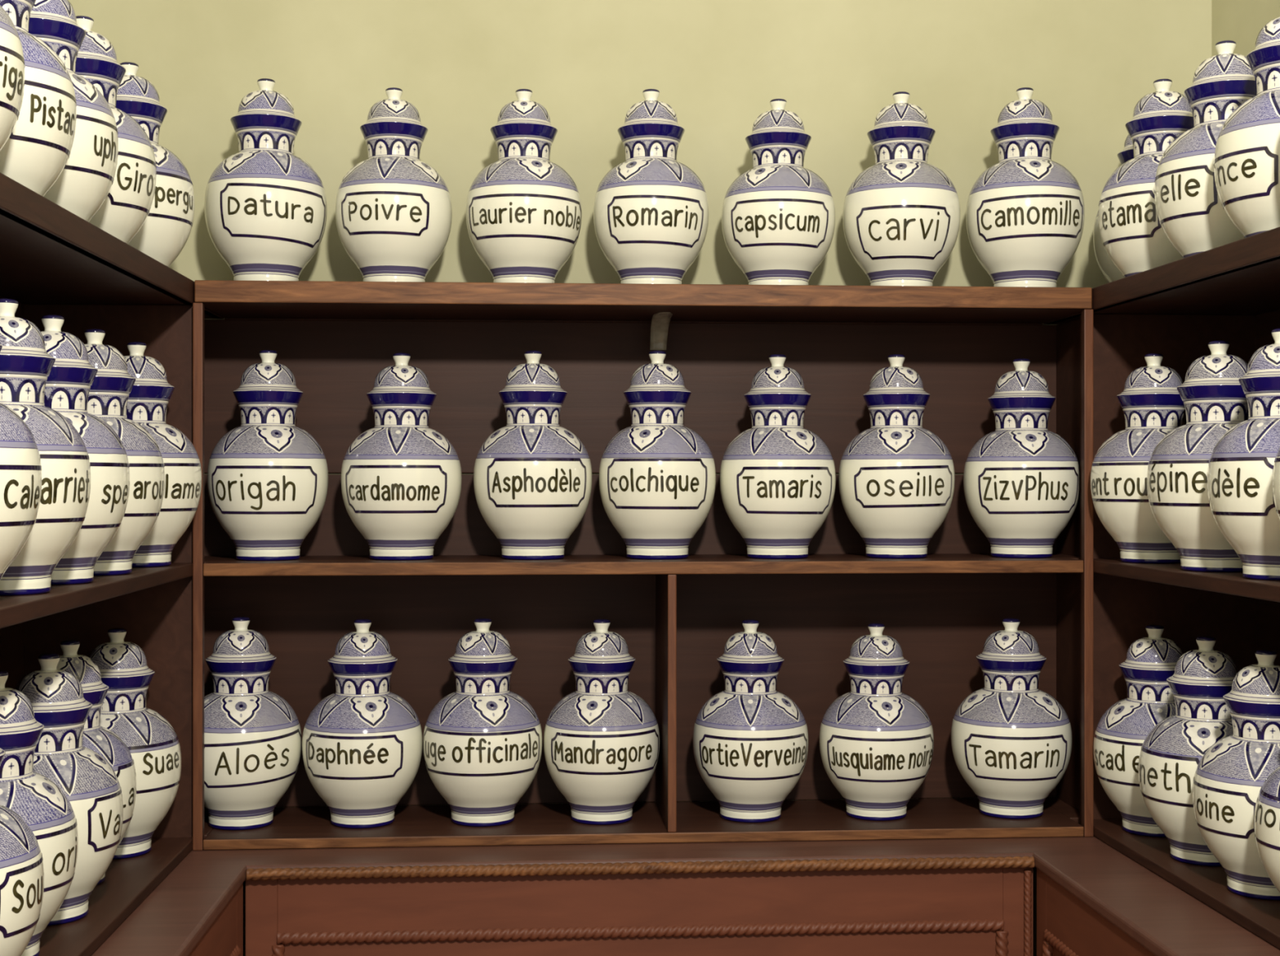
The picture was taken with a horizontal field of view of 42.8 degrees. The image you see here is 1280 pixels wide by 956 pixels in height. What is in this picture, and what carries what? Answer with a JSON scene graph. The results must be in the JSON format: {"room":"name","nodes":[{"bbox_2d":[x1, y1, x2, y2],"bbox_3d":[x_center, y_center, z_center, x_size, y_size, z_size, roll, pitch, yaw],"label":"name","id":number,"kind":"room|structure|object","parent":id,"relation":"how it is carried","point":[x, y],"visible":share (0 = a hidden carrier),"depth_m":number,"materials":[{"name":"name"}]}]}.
{"room":"apothecary shop","nodes":[
{"label":"apothecary shop","id":0,"kind":"room"},
{"bbox_2d":[68,0,1211,955],"bbox_3d":[-0.011,-0.157,3.082,2.600,3.300,0.150,0,0,-4],"label":"wall","id":1,"kind":"structure","parent":0,"point":[720,65],"depth_m":3.01,"materials":[{"name":"yellow paint"}]},
{"bbox_2d":[1211,0,1279,56],"bbox_3d":[1.256,-0.159,1.801,0.150,3.300,2.620,0,0,-5],"label":"wall","id":2,"kind":"structure","parent":0,"point":[1239,21],"depth_m":2.96,"materials":[{"name":"yellow paint"}]},
{"bbox_3d":[0.062,1.515,0.554,4.600,0.050,5.500,0,0,-4],"label":"floor","id":3,"kind":"structure","parent":0,"visible":0},
{"bbox_2d":[188,883,243,955],"bbox_3d":[-0.768,1.063,1.965,0.367,0.856,1.208,0,0,-3],"label":"base cabinet","id":4,"kind":"object","parent":3,"relation":"on","point":[224,936],"visible":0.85,"depth_m":2.45,"materials":[{"name":"red wood"}]},
{"bbox_2d":[245,866,1033,955],"bbox_3d":[-0.002,1.064,2.797,1.274,0.856,0.353,0,0,-4],"label":"base cabinet","id":5,"kind":"object","parent":3,"relation":"on","point":[948,912],"visible":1,"depth_m":2.64,"materials":[{"name":"red wood"}]},
{"bbox_2d":[91,835,1279,955],"bbox_3d":[0.073,0.624,2.207,2.140,0.022,1.594,0,0,-4],"label":"countertop","id":6,"kind":"structure","parent":5,"relation":"on","point":[1161,917],"depth_m":2.60,"materials":[{"name":"brown wood"}]},
{"bbox_2d":[0,172,223,955],"bbox_3d":[-0.848,0.143,2.161,0.285,0.939,1.565,0,0,-3],"label":"shelving unit","id":7,"kind":"object","parent":6,"relation":"on","point":[54,261],"visible":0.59,"depth_m":2.63,"materials":[{"name":"brown wood"}]},
{"bbox_2d":[0,4,25,151],"bbox_3d":[-0.760,-0.479,1.741,0.198,0.356,0.198,0,0,-24],"label":"lidded jar","id":8,"kind":"object","parent":7,"relation":"on","point":[12,64],"visible":1,"depth_m":1.73,"materials":[{"name":"ceramic"}]},
{"bbox_2d":[0,344,42,579],"bbox_3d":[-0.757,-0.039,1.782,0.196,0.356,0.196,0,0,43],"label":"lidded jar","id":9,"kind":"object","parent":7,"relation":"on","point":[20,466],"visible":1,"depth_m":1.76,"materials":[{"name":"ceramic"}]},
{"bbox_2d":[0,747,44,955],"bbox_3d":[-0.770,0.416,1.823,0.196,0.356,0.196,0,0,-31],"label":"lidded jar","id":10,"kind":"object","parent":7,"relation":"on","point":[21,860],"visible":1,"depth_m":1.80,"materials":[{"name":"ceramic"}]},
{"bbox_2d":[0,0,76,196],"bbox_3d":[-0.771,-0.479,1.935,0.195,0.356,0.195,0,0,-12],"label":"lidded jar","id":11,"kind":"object","parent":7,"relation":"on","point":[37,151],"visible":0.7,"depth_m":1.90,"materials":[{"name":"ceramic"}]},
{"bbox_2d":[0,670,78,955],"bbox_3d":[-0.796,0.416,2.018,0.192,0.356,0.192,0,0,-22],"label":"lidded jar","id":12,"kind":"object","parent":7,"relation":"on","point":[36,798],"visible":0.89,"depth_m":1.99,"materials":[{"name":"ceramic"}]},
{"bbox_2d":[0,298,90,595],"bbox_3d":[-0.768,-0.039,1.978,0.196,0.356,0.196,0,0,-28],"label":"lidded jar","id":13,"kind":"object","parent":7,"relation":"on","point":[25,364],"visible":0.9,"depth_m":1.94,"materials":[{"name":"ceramic"}]},
{"bbox_2d":[15,653,123,925],"bbox_3d":[-0.801,0.416,2.213,0.192,0.356,0.192,0,0,-24],"label":"lidded jar","id":14,"kind":"object","parent":7,"relation":"on","point":[93,789],"visible":0.62,"depth_m":2.18,"materials":[{"name":"ceramic"}]},
{"bbox_2d":[28,0,118,222],"bbox_3d":[-0.782,-0.478,2.130,0.194,0.356,0.194,0,0,-20],"label":"lidded jar","id":15,"kind":"object","parent":7,"relation":"on","point":[86,179],"visible":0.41,"depth_m":2.09,"materials":[{"name":"ceramic"}]},
{"bbox_2d":[40,315,129,585],"bbox_3d":[-0.782,-0.038,2.173,0.196,0.356,0.196,0,0,-20],"label":"lidded jar","id":16,"kind":"object","parent":7,"relation":"on","point":[70,379],"visible":0.53,"depth_m":2.14,"materials":[{"name":"ceramic"}]},
{"bbox_2d":[57,640,136,884],"bbox_3d":[-0.838,0.417,2.401,0.187,0.356,0.187,0,0,42],"label":"lidded jar","id":17,"kind":"object","parent":7,"relation":"on","point":[102,740],"visible":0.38,"depth_m":2.38,"materials":[{"name":"ceramic"}]},
{"bbox_2d":[75,15,156,244],"bbox_3d":[-0.793,-0.478,2.326,0.200,0.356,0.200,0,0,20],"label":"lidded jar","id":18,"kind":"object","parent":7,"relation":"on","point":[127,204],"visible":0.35,"depth_m":2.29,"materials":[{"name":"ceramic"}]},
{"bbox_2d":[84,328,164,575],"bbox_3d":[-0.793,-0.038,2.376,0.196,0.356,0.196,0,0,-18],"label":"lidded jar","id":19,"kind":"object","parent":7,"relation":"on","point":[108,397],"visible":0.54,"depth_m":2.34,"materials":[{"name":"ceramic"}]},
{"bbox_2d":[88,627,181,859],"bbox_3d":[-0.831,0.417,2.595,0.197,0.356,0.197,0,0,-18],"label":"lidded jar","id":20,"kind":"object","parent":7,"relation":"on","point":[153,743],"visible":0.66,"depth_m":2.55,"materials":[{"name":"ceramic"}]},
{"bbox_2d":[115,62,194,266],"bbox_3d":[-0.808,-0.478,2.583,0.202,0.356,0.202,0,0,-17],"label":"lidded jar","id":21,"kind":"object","parent":7,"relation":"on","point":[165,232],"visible":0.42,"depth_m":2.54,"materials":[{"name":"ceramic"}]},
{"bbox_2d":[123,342,201,567],"bbox_3d":[-0.801,-0.038,2.599,0.200,0.356,0.200,0,0,-21],"label":"lidded jar","id":22,"kind":"object","parent":7,"relation":"on","point":[148,397],"visible":0.5,"depth_m":2.56,"materials":[{"name":"ceramic"}]},
{"bbox_2d":[192,280,1093,850],"bbox_3d":[-0.003,0.144,2.869,1.605,0.939,0.270,0,0,-4],"label":"shelving unit","id":23,"kind":"object","parent":6,"relation":"on","point":[676,618],"depth_m":2.97,"materials":[{"name":"brown wood"}]},
{"bbox_2d":[204,616,302,830],"bbox_3d":[-0.686,0.417,2.809,0.204,0.356,0.205,0,0,-14],"label":"lidded jar","id":24,"kind":"object","parent":23,"relation":"on","point":[252,735],"visible":0.92,"depth_m":2.75,"materials":[{"name":"ceramic"}]},
{"bbox_2d":[204,78,327,280],"bbox_3d":[-0.644,-0.506,2.813,0.206,0.361,0.206,0,0,-13],"label":"lidded jar","id":25,"kind":"object","parent":23,"relation":"on","point":[265,206],"visible":0.99,"depth_m":2.75,"materials":[{"name":"ceramic"}]},
{"bbox_2d":[207,350,328,560],"bbox_3d":[-0.640,-0.040,2.813,0.208,0.360,0.209,0,0,-13],"label":"lidded jar","id":26,"kind":"object","parent":23,"relation":"on","point":[268,475],"visible":1,"depth_m":2.75,"materials":[{"name":"ceramic"}]},
{"bbox_2d":[302,618,422,828],"bbox_3d":[-0.479,0.420,2.823,0.205,0.351,0.206,0,0,-10],"label":"lidded jar","id":27,"kind":"object","parent":23,"relation":"on","point":[362,742],"visible":1,"depth_m":2.76,"materials":[{"name":"ceramic"}]},
{"bbox_2d":[335,87,452,281],"bbox_3d":[-0.426,-0.500,2.828,0.200,0.349,0.200,0,0,-9],"label":"lidded jar","id":28,"kind":"object","parent":23,"relation":"on","point":[393,209],"visible":0.98,"depth_m":2.77,"materials":[{"name":"ceramic"}]},
{"bbox_2d":[341,352,462,559],"bbox_3d":[-0.413,-0.038,2.828,0.207,0.357,0.207,0,0,-8],"label":"lidded jar","id":29,"kind":"object","parent":23,"relation":"on","point":[402,477],"visible":1,"depth_m":2.77,"materials":[{"name":"ceramic"}]},
{"bbox_2d":[422,617,542,826],"bbox_3d":[-0.273,0.420,2.837,0.206,0.351,0.207,0,0,0],"label":"lidded jar","id":30,"kind":"object","parent":23,"relation":"on","point":[482,740],"visible":1,"depth_m":2.78,"materials":[{"name":"ceramic"}]},
{"bbox_2d":[466,88,582,283],"bbox_3d":[-0.202,-0.501,2.843,0.201,0.350,0.201,0,0,-19],"label":"lidded jar","id":31,"kind":"object","parent":23,"relation":"on","point":[524,211],"visible":0.98,"depth_m":2.78,"materials":[{"name":"ceramic"}]},
{"bbox_2d":[473,350,591,559],"bbox_3d":[-0.186,-0.041,2.844,0.206,0.362,0.206,0,0,-4],"label":"lidded jar","id":32,"kind":"object","parent":23,"relation":"on","point":[532,475],"visible":1,"depth_m":2.78,"materials":[{"name":"ceramic"}]},
{"bbox_2d":[543,618,659,824],"bbox_3d":[-0.067,0.421,2.852,0.202,0.349,0.203,0,0,-16],"label":"lidded jar","id":33,"kind":"object","parent":23,"relation":"on","point":[602,739],"visible":1,"depth_m":2.79,"materials":[{"name":"ceramic"}]},
{"bbox_2d":[593,88,708,284],"bbox_3d":[0.019,-0.503,2.858,0.202,0.354,0.202,0,0,0],"label":"lidded jar","id":34,"kind":"object","parent":23,"relation":"on","point":[651,210],"visible":0.94,"depth_m":2.80,"materials":[{"name":"ceramic"}]},
{"bbox_2d":[599,351,715,559],"bbox_3d":[0.031,-0.041,2.859,0.204,0.363,0.205,0,0,-25],"label":"lidded jar","id":35,"kind":"object","parent":23,"relation":"on","point":[657,474],"visible":1,"depth_m":2.80,"materials":[{"name":"ceramic"}]},
{"bbox_2d":[693,619,808,822],"bbox_3d":[0.194,0.422,2.869,0.203,0.346,0.203,0,0,4],"label":"lidded jar","id":36,"kind":"object","parent":23,"relation":"on","point":[750,739],"visible":1,"depth_m":2.81,"materials":[{"name":"ceramic"}]},
{"bbox_2d":[720,354,835,559],"bbox_3d":[0.242,-0.039,2.873,0.203,0.358,0.203,0,0,5],"label":"lidded jar","id":37,"kind":"object","parent":23,"relation":"on","point":[778,476],"visible":1,"depth_m":2.81,"materials":[{"name":"ceramic"}]},
{"bbox_2d":[721,98,835,284],"bbox_3d":[0.243,-0.496,2.874,0.199,0.340,0.200,0,0,18],"label":"lidded jar","id":38,"kind":"object","parent":23,"relation":"on","point":[778,216],"visible":0.98,"depth_m":2.81,"materials":[{"name":"ceramic"}]},
{"bbox_2d":[819,622,933,820],"bbox_3d":[0.417,0.426,2.885,0.200,0.338,0.200,0,0,8],"label":"lidded jar","id":39,"kind":"object","parent":23,"relation":"on","point":[877,740],"visible":1,"depth_m":2.83,"materials":[{"name":"ceramic"}]},
{"bbox_2d":[838,354,955,558],"bbox_3d":[0.453,-0.039,2.888,0.203,0.359,0.203,0,0,9],"label":"lidded jar","id":40,"kind":"object","parent":23,"relation":"on","point":[896,477],"visible":1,"depth_m":2.83,"materials":[{"name":"ceramic"}]},
{"bbox_2d":[842,91,959,285],"bbox_3d":[0.462,-0.504,2.889,0.205,0.356,0.206,0,0,32],"label":"lidded jar","id":41,"kind":"object","parent":23,"relation":"on","point":[901,214],"visible":0.96,"depth_m":2.83,"materials":[{"name":"ceramic"}]},
{"bbox_2d":[951,617,1071,818],"bbox_3d":[0.659,0.422,2.901,0.210,0.346,0.210,0,0,13],"label":"lidded jar","id":42,"kind":"object","parent":23,"relation":"on","point":[1011,739],"visible":1,"depth_m":2.84,"materials":[{"name":"ceramic"}]},
{"bbox_2d":[963,358,1079,558],"bbox_3d":[0.678,-0.036,2.903,0.202,0.352,0.203,0,0,13],"label":"lidded jar","id":43,"kind":"object","parent":23,"relation":"on","point":[1021,478],"visible":1,"depth_m":2.84,"materials":[{"name":"ceramic"}]},
{"bbox_2d":[965,87,1084,287],"bbox_3d":[0.684,-0.509,2.904,0.210,0.368,0.211,0,0,13],"label":"lidded jar","id":44,"kind":"object","parent":23,"relation":"on","point":[1025,215],"visible":0.98,"depth_m":2.84,"materials":[{"name":"ceramic"}]},
{"bbox_2d":[1044,226,1279,949],"bbox_3d":[0.974,0.143,2.311,0.321,0.939,1.515,0,0,-5],"label":"shelving unit","id":45,"kind":"object","parent":6,"relation":"on","point":[1230,292],"visible":0.42,"depth_m":2.85,"materials":[{"name":"brown wood"}]},
{"bbox_2d":[1093,133,1133,283],"bbox_3d":[0.919,-0.478,2.938,0.200,0.356,0.200,0,0,37],"label":"lidded jar","id":46,"kind":"object","parent":45,"relation":"on","point":[1109,271],"visible":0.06,"depth_m":2.92,"materials":[{"name":"ceramic"}]},
{"bbox_2d":[1090,353,1185,563],"bbox_3d":[0.856,-0.034,2.720,0.212,0.348,0.212,0,0,17],"label":"lidded jar","id":47,"kind":"object","parent":45,"relation":"on","point":[1151,402],"visible":0.75,"depth_m":2.67,"materials":[{"name":"ceramic"}]},
{"bbox_2d":[1093,624,1182,837],"bbox_3d":[0.868,0.421,2.753,0.200,0.347,0.200,0,0,17],"label":"lidded jar","id":48,"kind":"object","parent":45,"relation":"on","point":[1120,734],"visible":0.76,"depth_m":2.71,"materials":[{"name":"ceramic"}]},
{"bbox_2d":[1098,78,1193,277],"bbox_3d":[0.861,-0.478,2.690,0.204,0.356,0.204,0,0,18],"label":"lidded jar","id":49,"kind":"object","parent":45,"relation":"on","point":[1133,237],"visible":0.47,"depth_m":2.64,"materials":[{"name":"ceramic"}]},
{"bbox_2d":[1138,635,1237,866],"bbox_3d":[0.884,0.421,2.551,0.202,0.347,0.202,0,0,19],"label":"lidded jar","id":50,"kind":"object","parent":45,"relation":"on","point":[1171,754],"visible":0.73,"depth_m":2.51,"materials":[{"name":"ceramic"}]},
{"bbox_2d":[1146,340,1248,572],"bbox_3d":[0.876,-0.034,2.470,0.208,0.347,0.208,0,0,20],"label":"lidded jar","id":51,"kind":"object","parent":45,"relation":"on","point":[1215,400],"visible":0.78,"depth_m":2.42,"materials":[{"name":"ceramic"}]},
{"bbox_2d":[1154,40,1256,257],"bbox_3d":[0.881,-0.478,2.456,0.204,0.356,0.204,0,0,20],"label":"lidded jar","id":52,"kind":"object","parent":45,"relation":"on","point":[1192,215],"visible":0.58,"depth_m":2.41,"materials":[{"name":"ceramic"}]},
{"bbox_2d":[1192,649,1279,900],"bbox_3d":[0.900,0.421,2.349,0.200,0.347,0.200,0,0,21],"label":"lidded jar","id":53,"kind":"object","parent":45,"relation":"on","point":[1228,779],"visible":0.97,"depth_m":2.31,"materials":[{"name":"ceramic"}]},
{"bbox_2d":[1207,328,1279,580],"bbox_3d":[0.892,-0.034,2.266,0.198,0.347,0.198,0,0,22],"label":"lidded jar","id":54,"kind":"object","parent":45,"relation":"on","point":[1240,471],"visible":0.98,"depth_m":2.23,"materials":[{"name":"ceramic"}]},
{"bbox_2d":[1213,17,1279,237],"bbox_3d":[0.898,-0.478,2.251,0.202,0.356,0.202,0,0,-28],"label":"lidded jar","id":55,"kind":"object","parent":45,"relation":"on","point":[1246,157],"visible":0.93,"depth_m":2.21,"materials":[{"name":"ceramic"}]},
{"bbox_2d":[1254,766,1279,892],"bbox_3d":[0.914,0.421,2.149,0.201,0.348,0.201,0,0,23],"label":"lidded jar","id":56,"kind":"object","parent":45,"relation":"on","point":[1267,811],"visible":1,"depth_m":2.13,"materials":[{"name":"ceramic"}]},
{"bbox_2d":[1272,446,1279,520],"bbox_3d":[0.906,-0.034,2.067,0.196,0.348,0.196,0,0,-5],"label":"lidded jar","id":57,"kind":"object","parent":45,"relation":"on","point":[1276,473],"visible":1,"depth_m":2.08,"materials":[{"name":"ceramic"}]},
{"bbox_2d":[1036,868,1155,955],"bbox_3d":[0.901,1.063,2.080,0.427,0.856,1.208,0,0,-5],"label":"base cabinet","id":58,"kind":"object","parent":3,"relation":"on","point":[1066,926],"visible":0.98,"depth_m":2.50,"materials":[{"name":"red wood"}]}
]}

